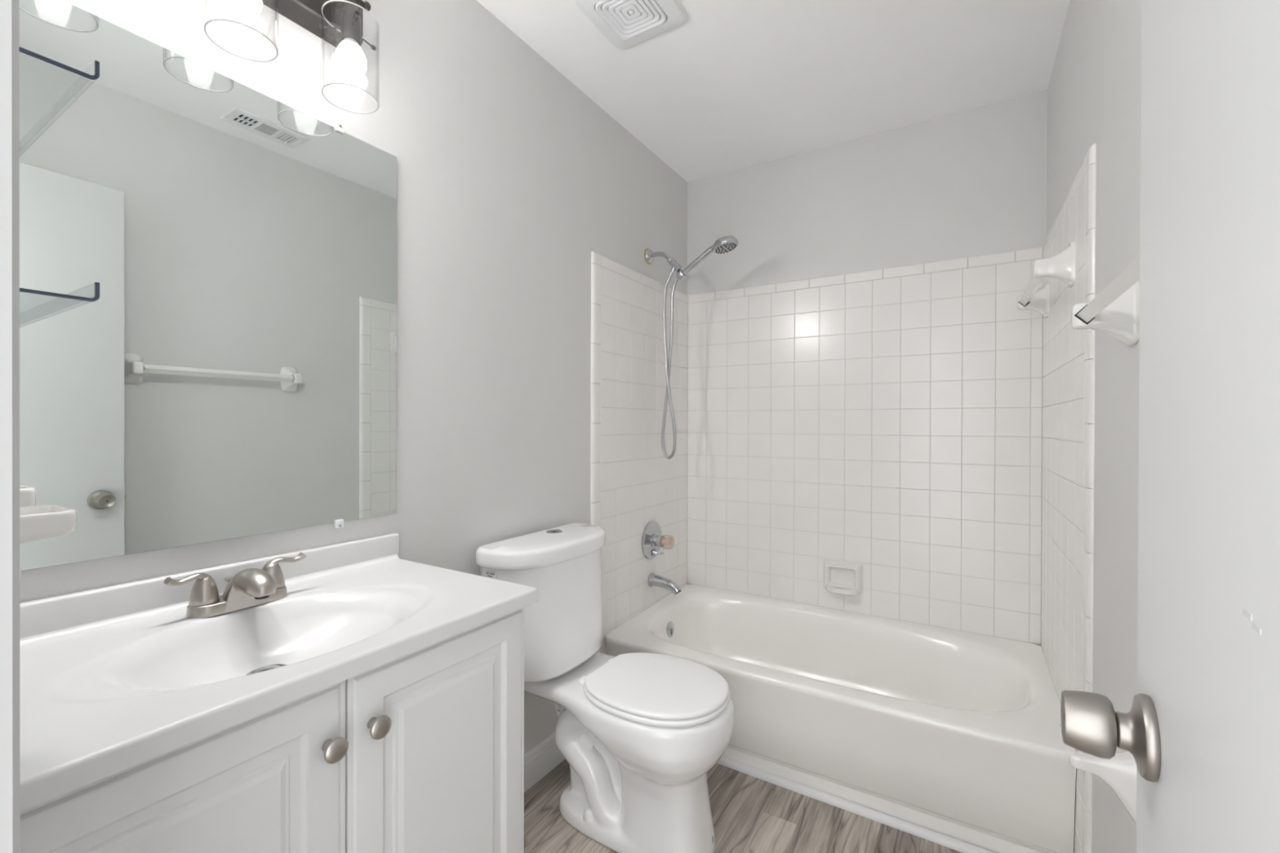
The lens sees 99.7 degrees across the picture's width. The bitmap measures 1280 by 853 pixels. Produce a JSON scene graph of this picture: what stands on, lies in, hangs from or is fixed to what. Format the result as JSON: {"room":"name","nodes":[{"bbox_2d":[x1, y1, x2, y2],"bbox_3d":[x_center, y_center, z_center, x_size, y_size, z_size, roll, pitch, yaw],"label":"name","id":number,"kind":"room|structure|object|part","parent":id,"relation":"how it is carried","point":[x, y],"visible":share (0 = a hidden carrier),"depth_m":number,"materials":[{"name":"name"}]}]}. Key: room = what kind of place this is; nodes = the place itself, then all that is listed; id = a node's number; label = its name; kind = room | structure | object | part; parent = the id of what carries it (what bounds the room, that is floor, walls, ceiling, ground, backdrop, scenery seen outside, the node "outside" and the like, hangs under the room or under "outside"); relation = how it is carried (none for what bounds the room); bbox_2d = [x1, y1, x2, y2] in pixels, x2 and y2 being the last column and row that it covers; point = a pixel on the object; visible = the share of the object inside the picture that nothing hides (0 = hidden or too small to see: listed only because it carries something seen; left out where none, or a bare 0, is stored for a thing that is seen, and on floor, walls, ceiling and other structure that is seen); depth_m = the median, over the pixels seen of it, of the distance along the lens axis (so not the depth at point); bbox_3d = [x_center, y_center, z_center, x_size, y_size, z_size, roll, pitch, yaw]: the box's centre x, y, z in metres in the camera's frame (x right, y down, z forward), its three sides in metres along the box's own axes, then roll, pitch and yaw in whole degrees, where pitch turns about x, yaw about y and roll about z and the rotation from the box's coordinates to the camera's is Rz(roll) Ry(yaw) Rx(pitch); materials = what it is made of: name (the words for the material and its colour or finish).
{"room":"bathroom","nodes":[
{"label":"bathroom","id":0,"kind":"room"},
{"bbox_2d":[19,0,688,754],"bbox_3d":[-0.435,-0.032,1.756,0.111,2.440,2.642,0,0,31],"label":"wall","id":1,"kind":"structure","parent":0,"point":[531,377],"depth_m":1.66,"materials":[{"name":"paint"}]},
{"bbox_2d":[18,0,396,579],"bbox_3d":[-0.816,-0.229,1.034,0.013,0.926,0.771,0,0,31],"label":"wall mirror","id":2,"kind":"object","parent":1,"relation":"attached to","point":[231,373],"visible":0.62,"depth_m":1.00,"materials":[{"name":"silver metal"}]},
{"bbox_2d":[19,533,399,646],"bbox_3d":[-0.810,0.300,1.028,0.033,0.062,0.778,0,0,31],"label":"backsplash","id":3,"kind":"structure","parent":1,"relation":"attached to","point":[57,616],"depth_m":0.95,"materials":[{"name":"stone"}]},
{"bbox_2d":[203,0,379,114],"bbox_3d":[-0.745,-0.844,1.003,0.159,0.277,0.527,0,0,31],"label":"vanity light","id":4,"kind":"object","parent":1,"relation":"attached to","point":[339,23],"visible":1,"depth_m":1.15,"materials":[{"name":"clear glass"}]},
{"bbox_3d":[-0.730,-0.791,0.991,0.110,0.171,0.110,0,0,31],"label":"lamp shade","id":5,"kind":"part","parent":4,"relation":"part of","materials":[{"name":"clear glass"}]},
{"bbox_3d":[-0.730,-0.787,0.991,0.061,0.060,0.061,0,0,31],"label":"bulb","id":6,"kind":"part","parent":4,"relation":"part of","materials":[{"name":"white glass"}]},
{"bbox_3d":[-0.793,-0.925,1.029,0.050,0.115,0.522,0,0,31],"label":"plate","id":7,"kind":"part","parent":4,"relation":"part of","materials":[{"name":"brown metal"}]},
{"bbox_2d":[340,0,360,46],"bbox_3d":[-0.623,-0.871,1.165,0.039,0.085,0.039,0,0,31],"label":"socket","id":8,"kind":"object","parent":4,"relation":"attached to","point":[350,29],"depth_m":1.15,"materials":[{"name":"silver metal"}]},
{"bbox_3d":[-0.623,-0.792,1.165,0.110,0.171,0.110,0,0,31],"label":"lamp shade","id":9,"kind":"part","parent":4,"relation":"part of","materials":[{"name":"clear glass"}]},
{"bbox_3d":[-0.623,-0.787,1.165,0.061,0.060,0.061,0,0,31],"label":"bulb","id":10,"kind":"part","parent":4,"relation":"part of","materials":[{"name":"white glass"}]},
{"bbox_3d":[-0.642,-0.917,1.176,0.065,0.044,0.086,0,0,31],"label":"arm","id":11,"kind":"part","parent":4,"relation":"part of","materials":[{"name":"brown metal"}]},
{"bbox_2d":[524,733,565,792],"bbox_3d":[-0.414,1.133,1.702,0.014,0.112,0.868,0,0,31],"label":"baseboard","id":12,"kind":"structure","parent":1,"relation":"attached to","point":[545,756],"depth_m":1.82,"materials":[{"name":"paint"}]},
{"bbox_3d":[0.026,0.255,2.417,0.011,1.854,0.810,0,0,31],"label":"tile panel","id":13,"kind":"part","parent":1,"relation":"part of","materials":[{"name":"tile"}]},
{"bbox_2d":[641,520,672,559],"bbox_3d":[0.097,0.515,2.424,0.106,0.174,0.174,0,0,31],"label":"shower valve","id":14,"kind":"object","parent":1,"relation":"attached to","point":[652,540],"visible":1,"depth_m":2.42,"materials":[{"name":"silver metal"}]},
{"bbox_3d":[0.081,0.572,2.452,0.038,0.032,0.051,0,0,31],"label":"diverter lever","id":15,"kind":"part","parent":14,"relation":"part of","materials":[{"name":"silver metal"}]},
{"bbox_2d":[648,572,681,595],"bbox_3d":[0.116,0.705,2.413,0.153,0.080,0.062,0,0,31],"label":"tub spout","id":16,"kind":"object","parent":1,"relation":"attached to","point":[654,580],"visible":1,"depth_m":2.40,"materials":[{"name":"silver metal"}]},
{"bbox_2d":[644,248,686,280],"bbox_3d":[0.118,-0.719,2.388,0.190,0.168,0.072,0,0,31],"label":"pipe","id":17,"kind":"object","parent":1,"relation":"attached to","point":[649,255],"visible":0.99,"depth_m":2.38,"materials":[{"name":"silver metal"}]},
{"bbox_2d":[661,235,738,459],"bbox_3d":[0.246,-0.322,2.310,0.360,0.933,0.092,0,0,31],"label":"handheld shower","id":18,"kind":"object","parent":17,"relation":"attached to","point":[725,244],"visible":1,"depth_m":2.37,"materials":[{"name":"silver metal"}]},
{"bbox_2d":[524,759,962,852],"bbox_3d":[0.068,1.223,0.923,1.850,0.060,3.542,0,0,31],"label":"floor","id":19,"kind":"structure","parent":0,"point":[750,814],"depth_m":1.61,"materials":[{"name":"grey wood"}]},
{"bbox_2d":[20,607,524,852],"bbox_3d":[-0.612,0.774,0.894,0.493,0.833,0.745,0,0,31],"label":"vanity cabinet","id":20,"kind":"object","parent":19,"relation":"on","point":[422,750],"visible":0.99,"depth_m":0.79,"materials":[{"name":"paint"}]},
{"bbox_3d":[-0.530,0.720,0.628,0.019,0.714,0.374,0,0,31],"label":"door","id":21,"kind":"part","parent":20,"relation":"part of","materials":[{"name":"paint"}]},
{"bbox_2d":[19,533,538,812],"bbox_3d":[-0.614,0.344,0.909,0.491,0.147,0.778,0,0,31],"label":"washbasin","id":22,"kind":"object","parent":20,"relation":"in","point":[113,679],"visible":0.89,"depth_m":0.85,"materials":[{"name":"ceramic"}]},
{"bbox_2d":[164,551,306,618],"bbox_3d":[-0.730,0.289,0.989,0.171,0.077,0.158,0,0,-16],"label":"faucet","id":23,"kind":"object","parent":22,"relation":"on","point":[250,587],"visible":1,"depth_m":0.95,"materials":[{"name":"silver metal"}]},
{"bbox_3d":[-0.772,0.269,0.929,0.026,0.035,0.076,0,0,18],"label":"lever","id":24,"kind":"part","parent":23,"relation":"part of","materials":[{"name":"silver metal"}]},
{"bbox_3d":[-0.764,0.285,0.948,0.043,0.048,0.043,0,0,31],"label":"handle","id":25,"kind":"part","parent":23,"relation":"part of","materials":[{"name":"silver metal"}]},
{"bbox_3d":[-0.766,0.303,1.009,0.017,0.044,0.017,0,0,31],"label":"lift rod","id":26,"kind":"part","parent":23,"relation":"part of","materials":[{"name":"silver metal"}]},
{"bbox_3d":[-0.737,0.318,0.993,0.057,0.019,0.156,0,0,31],"label":"plate","id":27,"kind":"part","parent":23,"relation":"part of","materials":[{"name":"silver metal"}]},
{"bbox_3d":[-0.702,0.291,0.972,0.133,0.074,0.074,0,0,31],"label":"spout","id":28,"kind":"part","parent":23,"relation":"part of","materials":[{"name":"silver metal"}]},
{"bbox_3d":[-0.709,0.285,1.039,0.043,0.048,0.043,0,0,31],"label":"handle","id":29,"kind":"part","parent":23,"relation":"part of","materials":[{"name":"silver metal"}]},
{"bbox_3d":[-0.696,0.268,1.055,0.026,0.035,0.076,0,0,45],"label":"lever","id":30,"kind":"part","parent":23,"relation":"part of","materials":[{"name":"silver metal"}]},
{"bbox_3d":[-0.426,0.447,0.750,0.030,0.033,0.033,0,0,31],"label":"knob","id":31,"kind":"part","parent":20,"relation":"part of","materials":[{"name":"silver metal"}]},
{"bbox_3d":[-0.392,0.447,0.806,0.030,0.033,0.033,0,0,31],"label":"knob","id":32,"kind":"part","parent":20,"relation":"part of","materials":[{"name":"silver metal"}]},
{"bbox_3d":[-0.336,0.719,0.946,0.019,0.714,0.366,0,0,31],"label":"door","id":33,"kind":"part","parent":20,"relation":"part of","materials":[{"name":"paint"}]},
{"bbox_2d":[475,523,733,852],"bbox_3d":[-0.067,0.768,1.588,0.675,0.844,0.484,0,0,31],"label":"toilet","id":34,"kind":"object","parent":19,"relation":"on","point":[639,735],"visible":1,"depth_m":1.53,"materials":[{"name":"ceramic"}]},
{"bbox_3d":[-0.270,0.376,1.711,0.196,0.054,0.484,0,0,31],"label":"tank lid","id":35,"kind":"part","parent":34,"relation":"part of","materials":[{"name":"ceramic"}]},
{"bbox_3d":[-0.266,0.565,1.710,0.206,0.343,0.454,0,0,31],"label":"tank","id":36,"kind":"part","parent":34,"relation":"part of","materials":[{"name":"ceramic"}]},
{"bbox_3d":[-0.044,0.976,1.613,0.662,0.428,0.375,0,0,31],"label":"bowl","id":37,"kind":"part","parent":34,"relation":"part of","materials":[{"name":"ceramic"}]},
{"bbox_3d":[0.054,0.753,1.553,0.405,0.014,0.354,0,0,31],"label":"seat","id":38,"kind":"part","parent":34,"relation":"part of","materials":[{"name":"plastic"}]},
{"bbox_3d":[0.054,0.737,1.553,0.399,0.015,0.348,0,0,31],"label":"seat lid","id":39,"kind":"part","parent":34,"relation":"part of","materials":[{"name":"plastic"}]},
{"bbox_2d":[605,584,1075,852],"bbox_3d":[0.672,0.998,2.062,1.467,0.385,0.742,0,0,31],"label":"bathtub","id":40,"kind":"object","parent":19,"relation":"on","point":[953,733],"visible":0.81,"depth_m":1.76,"materials":[{"name":"ceramic"}]},
{"bbox_3d":[0.135,0.904,2.404,0.016,0.069,0.069,0,0,31],"label":"overflow plate","id":41,"kind":"part","parent":40,"relation":"part of","materials":[{"name":"silver metal"}]},
{"bbox_2d":[716,755,995,852],"bbox_3d":[0.499,1.181,1.776,1.472,0.020,0.019,0,0,32],"label":"trim","id":42,"kind":"structure","parent":40,"relation":"attached to","point":[948,842],"depth_m":1.66,"materials":[{"name":"paint"}]},
{"bbox_2d":[475,0,1070,182],"bbox_3d":[0.310,-1.288,1.298,1.850,0.080,2.642,0,0,31],"label":"ceiling","id":43,"kind":"structure","parent":0,"point":[739,84],"depth_m":1.87,"materials":[{"name":"paint"}]},
{"bbox_2d":[573,0,686,48],"bbox_3d":[-0.026,-1.239,1.609,0.260,0.022,0.260,0,0,31],"label":"exhaust fan cover","id":44,"kind":"object","parent":43,"relation":"attached to","point":[626,24],"visible":1,"depth_m":1.62,"materials":[{"name":"plastic"}]},
{"bbox_2d":[686,89,1047,645],"bbox_3d":[0.903,-0.030,2.421,1.502,2.440,0.111,0,0,31],"label":"wall","id":45,"kind":"structure","parent":0,"point":[864,366],"depth_m":2.28,"materials":[{"name":"tile"}]},
{"bbox_2d":[823,559,862,595],"bbox_3d":[0.868,0.654,2.330,0.160,0.128,0.082,0,0,31],"label":"soap dish","id":46,"kind":"object","parent":45,"relation":"attached to","point":[840,577],"visible":1,"depth_m":2.35,"materials":[{"name":"ceramic"}]},
{"bbox_2d":[1040,0,1142,852],"bbox_3d":[0.861,-0.024,0.834,0.111,2.440,2.863,0,0,31],"label":"wall","id":47,"kind":"structure","parent":0,"point":[1091,380],"depth_m":1.27,"materials":[{"name":"paint"}]},
{"bbox_2d":[1017,241,1075,318],"bbox_3d":[1.264,-0.438,1.690,0.105,0.116,0.559,0,0,31],"label":"towel bar","id":48,"kind":"object","parent":47,"relation":"attached to","point":[1061,266],"visible":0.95,"depth_m":1.49,"materials":[{"name":"ceramic"}]},
{"bbox_3d":[1.388,-0.439,1.899,0.099,0.116,0.072,0,0,31],"label":"post","id":49,"kind":"part","parent":48,"relation":"part of","materials":[{"name":"ceramic"}]},
{"bbox_3d":[1.139,-0.438,1.480,0.099,0.116,0.072,0,0,31],"label":"post","id":50,"kind":"part","parent":48,"relation":"part of","materials":[{"name":"ceramic"}]},
{"bbox_3d":[1.277,0.261,1.635,0.021,1.854,0.840,0,0,31],"label":"tile panel","id":51,"kind":"part","parent":47,"relation":"part of","materials":[{"name":"tile"}]},
{"bbox_2d":[1059,722,1137,823],"bbox_3d":[0.855,0.630,1.009,0.098,0.120,0.164,0,0,31],"label":"toilet paper holder","id":52,"kind":"object","parent":47,"relation":"attached to","point":[1119,771],"visible":0.58,"depth_m":0.94,"materials":[{"name":"ceramic"}]},
{"bbox_3d":[0.883,0.630,1.058,0.096,0.120,0.052,0,0,31],"label":"post","id":53,"kind":"part","parent":52,"relation":"part of","materials":[{"name":"metal"}]},
{"bbox_3d":[0.826,0.630,0.961,0.096,0.120,0.052,0,0,31],"label":"post","id":54,"kind":"part","parent":52,"relation":"part of","materials":[{"name":"ceramic"}]},
{"bbox_2d":[1071,254,1140,345],"bbox_3d":[0.714,-0.207,0.760,0.097,0.116,0.630,0,0,31],"label":"towel bar","id":55,"kind":"object","parent":47,"relation":"attached to","point":[1114,312],"visible":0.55,"depth_m":0.96,"materials":[{"name":"ceramic"}]},
{"bbox_2d":[1074,304,1094,324],"bbox_3d":[0.827,-0.207,0.998,0.038,0.038,0.001,0,0,31],"label":"socket","id":56,"kind":"object","parent":55,"relation":"attached to","point":[1078,320],"depth_m":1.00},
{"bbox_3d":[-0.413,-0.026,0.260,1.510,2.440,0.114,0,0,31],"label":"wall","id":57,"kind":"structure","parent":0,"visible":0},
{"bbox_2d":[0,0,20,852],"bbox_3d":[-0.120,0.135,0.092,0.737,2.121,0.132,0,0,31],"label":"door frame","id":58,"kind":"structure","parent":57,"relation":"attached to","point":[10,725],"depth_m":0.30,"materials":[{"name":"paint"}]},
{"bbox_2d":[1060,0,1279,852],"bbox_3d":[0.333,0.175,0.252,0.159,2.018,0.624,0,0,31],"label":"door","id":59,"kind":"structure","parent":57,"relation":"in","point":[1201,729],"depth_m":0.34,"materials":[{"name":"paint"}]},
{"bbox_3d":[0.408,0.270,0.492,0.038,0.053,0.053,0,0,31],"label":"knob","id":60,"kind":"part","parent":59,"relation":"part of","materials":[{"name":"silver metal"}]}
]}

